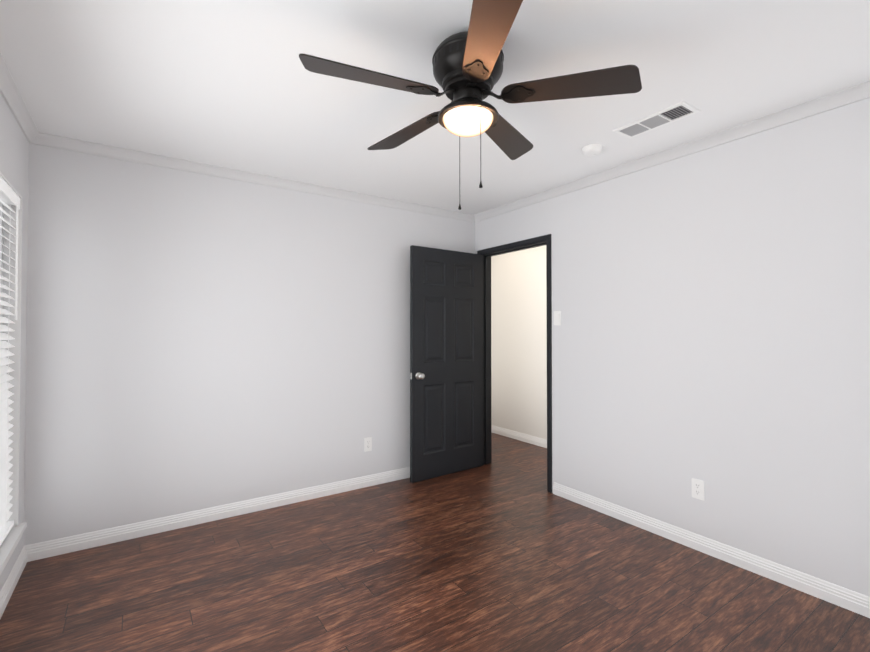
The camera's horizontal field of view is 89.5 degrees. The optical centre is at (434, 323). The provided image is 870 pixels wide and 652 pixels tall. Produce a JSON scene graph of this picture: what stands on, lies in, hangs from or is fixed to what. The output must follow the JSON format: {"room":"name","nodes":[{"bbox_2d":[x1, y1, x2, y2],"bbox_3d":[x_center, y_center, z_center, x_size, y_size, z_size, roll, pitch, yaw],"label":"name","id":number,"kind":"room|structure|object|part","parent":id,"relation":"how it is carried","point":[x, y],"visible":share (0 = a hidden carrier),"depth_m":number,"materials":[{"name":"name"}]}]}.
{"room":"empty bedroom","nodes":[
{"label":"empty bedroom","id":0,"kind":"room"},
{"bbox_2d":[0,94,28,590],"bbox_3d":[-1.223,0.103,0.773,0.120,2.440,4.100,1,-1,-34],"label":"wall","id":1,"kind":"structure","parent":0,"point":[14,156],"depth_m":2.38,"materials":[{"name":"white paint"}]},
{"bbox_2d":[0,172,21,526],"bbox_3d":[-1.570,0.195,1.286,0.116,1.790,2.541,1,-1,-34],"label":"window","id":2,"kind":"structure","parent":1,"relation":"in","point":[15,326],"depth_m":2.35,"materials":[{"name":"white"}]},
{"bbox_2d":[0,176,19,545],"bbox_3d":[-1.549,0.179,1.301,0.073,1.750,2.516,1,-1,-34],"label":"window blinds","id":3,"kind":"object","parent":2,"relation":"attached to","point":[8,195],"visible":1,"depth_m":2.23,"materials":[{"name":"white plastic"}]},
{"bbox_2d":[0,522,26,574],"bbox_3d":[-1.539,1.108,1.295,0.100,0.084,2.610,1,-1,-34],"label":"window sill","id":4,"kind":"structure","parent":1,"relation":"attached to","point":[10,542],"depth_m":2.16,"materials":[{"name":"white wood"}]},
{"bbox_2d":[0,544,31,618],"bbox_3d":[-1.169,1.280,0.795,0.019,0.093,4.106,1,-1,-34],"label":"baseboard","id":5,"kind":"structure","parent":1,"relation":"attached to","point":[25,556],"depth_m":2.24,"materials":[{"name":"white wood"}]},
{"bbox_2d":[0,53,43,145],"bbox_3d":[-1.154,-1.089,0.836,0.053,0.061,4.106,1,-1,-34],"label":"crown molding","id":6,"kind":"structure","parent":1,"relation":"attached to","point":[13,99],"depth_m":2.15,"materials":[{"name":"white paint"}]},
{"bbox_2d":[24,143,474,545],"bbox_3d":[-1.048,0.139,3.446,3.420,2.440,0.120,1,-1,-34],"label":"wall","id":7,"kind":"structure","parent":0,"point":[196,341],"depth_m":3.00,"materials":[{"name":"white paint"}]},
{"bbox_2d":[44,133,475,221],"bbox_3d":[-0.953,-1.054,3.424,3.180,0.061,0.053,1,-1,-34],"label":"crown molding","id":8,"kind":"structure","parent":7,"relation":"attached to","point":[54,141],"depth_m":3.09,"materials":[{"name":"white paint"}]},
{"bbox_2d":[364,437,371,451],"bbox_3d":[-0.562,1.012,3.688,0.070,0.115,0.007,1,-1,-34],"label":"electrical outlet","id":9,"kind":"object","parent":7,"relation":"attached to","point":[367,443],"visible":1,"depth_m":3.69,"materials":[{"name":"white plastic"}]},
{"bbox_2d":[0,432,869,651],"bbox_3d":[0.040,1.381,2.827,4.540,0.060,6.340,1,-1,-34],"label":"floor","id":10,"kind":"structure","parent":0,"point":[505,550],"depth_m":2.24,"materials":[{"name":"brown wood"}]},
{"bbox_2d":[0,0,869,214],"bbox_3d":[0.040,-1.119,2.860,4.540,0.060,6.340,1,-1,-34],"label":"ceiling","id":11,"kind":"structure","parent":0,"point":[234,84],"depth_m":1.95,"materials":[{"name":"white paint"}]},
{"bbox_2d":[299,0,641,209],"bbox_3d":[0.091,-0.795,1.745,1.229,0.618,1.231,1,-1,-34],"label":"ceiling fan","id":12,"kind":"object","parent":11,"relation":"hanging from","point":[467,69],"visible":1,"depth_m":1.65,"materials":[{"name":"black metal"}]},
{"bbox_3d":[0.131,-0.958,1.745,0.284,0.292,0.284,1,-1,-34],"label":"motor","id":13,"kind":"part","parent":12,"relation":"part of","materials":[{"name":"black metal"}]},
{"bbox_3d":[0.131,-0.785,1.742,0.199,0.060,0.199,1,-1,-34],"label":"glass","id":14,"kind":"part","parent":12,"relation":"part of","materials":[{"name":"white glass"}]},
{"bbox_2d":[582,144,602,155],"bbox_3d":[0.975,-1.071,2.722,0.124,0.040,0.124,1,-1,-34],"label":"smoke detector","id":15,"kind":"object","parent":11,"relation":"attached to","point":[592,150],"visible":1,"depth_m":2.69,"materials":[{"name":"white plastic"}]},
{"bbox_2d":[613,101,700,138],"bbox_3d":[1.185,-1.092,2.369,0.170,0.008,0.390,1,-1,-34],"label":"ceiling vent","id":16,"kind":"object","parent":11,"relation":"in","point":[671,114],"visible":1,"depth_m":2.35,"materials":[{"name":"white plastic"}]},
{"bbox_2d":[491,245,546,439],"bbox_3d":[1.867,0.148,4.088,0.120,2.440,6.340,1,-1,-34],"label":"wall","id":17,"kind":"structure","parent":0,"point":[518,343],"depth_m":5.20,"materials":[{"name":"white paint"}]},
{"bbox_2d":[491,425,546,447],"bbox_3d":[1.812,1.323,4.035,0.019,0.093,6.100,1,-1,-34],"label":"baseboard","id":18,"kind":"structure","parent":17,"relation":"attached to","point":[523,437],"depth_m":5.21,"materials":[{"name":"white wood"}]},
{"bbox_2d":[475,98,869,596],"bbox_3d":[1.074,0.139,3.475,0.120,2.440,6.220,1,-1,-34],"label":"wall","id":19,"kind":"structure","parent":0,"point":[712,330],"depth_m":2.49,"materials":[{"name":"white paint"}]},
{"bbox_2d":[410,245,482,482],"bbox_3d":[0.124,0.343,4.005,0.814,2.030,0.035,1,-1,-36],"label":"door","id":20,"kind":"structure","parent":19,"relation":"in","point":[446,358],"depth_m":3.96,"materials":[{"name":"black wood"}]},
{"bbox_2d":[410,372,424,379],"bbox_3d":[-0.167,0.449,3.789,0.094,0.062,0.167,1,-1,-36],"label":"door knob","id":21,"kind":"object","parent":20,"relation":"attached to","point":[419,375],"depth_m":3.76,"materials":[{"name":"silver metal"}]},
{"bbox_2d":[477,234,551,492],"bbox_3d":[0.732,0.320,3.966,0.162,2.091,0.922,1,-1,-34],"label":"door frame","id":22,"kind":"structure","parent":19,"relation":"attached to","point":[488,253],"depth_m":4.14,"materials":[{"name":"black wood"}]},
{"bbox_2d":[554,311,560,324],"bbox_3d":[0.974,-0.045,3.506,0.013,0.115,0.070,1,-1,-34],"label":"light switch","id":23,"kind":"object","parent":19,"relation":"attached to","point":[557,317],"visible":1,"depth_m":3.50,"materials":[{"name":"white plastic"}]},
{"bbox_2d":[476,81,869,221],"bbox_3d":[1.534,-1.064,2.667,0.053,0.061,4.106,1,-1,-34],"label":"crown molding","id":24,"kind":"structure","parent":19,"relation":"attached to","point":[859,92],"depth_m":2.57,"materials":[{"name":"white paint"}]},
{"bbox_2d":[692,478,703,500],"bbox_3d":[1.570,0.988,2.622,0.007,0.115,0.070,1,-1,-34],"label":"electrical outlet","id":25,"kind":"object","parent":19,"relation":"attached to","point":[697,489],"visible":1,"depth_m":2.62,"materials":[{"name":"white plastic"}]},
{"bbox_2d":[553,482,869,617],"bbox_3d":[1.820,1.299,2.248,0.019,0.093,3.083,1,-1,-34],"label":"baseboard","id":26,"kind":"structure","parent":19,"relation":"attached to","point":[847,599],"depth_m":2.46,"materials":[{"name":"white wood"}]}
]}

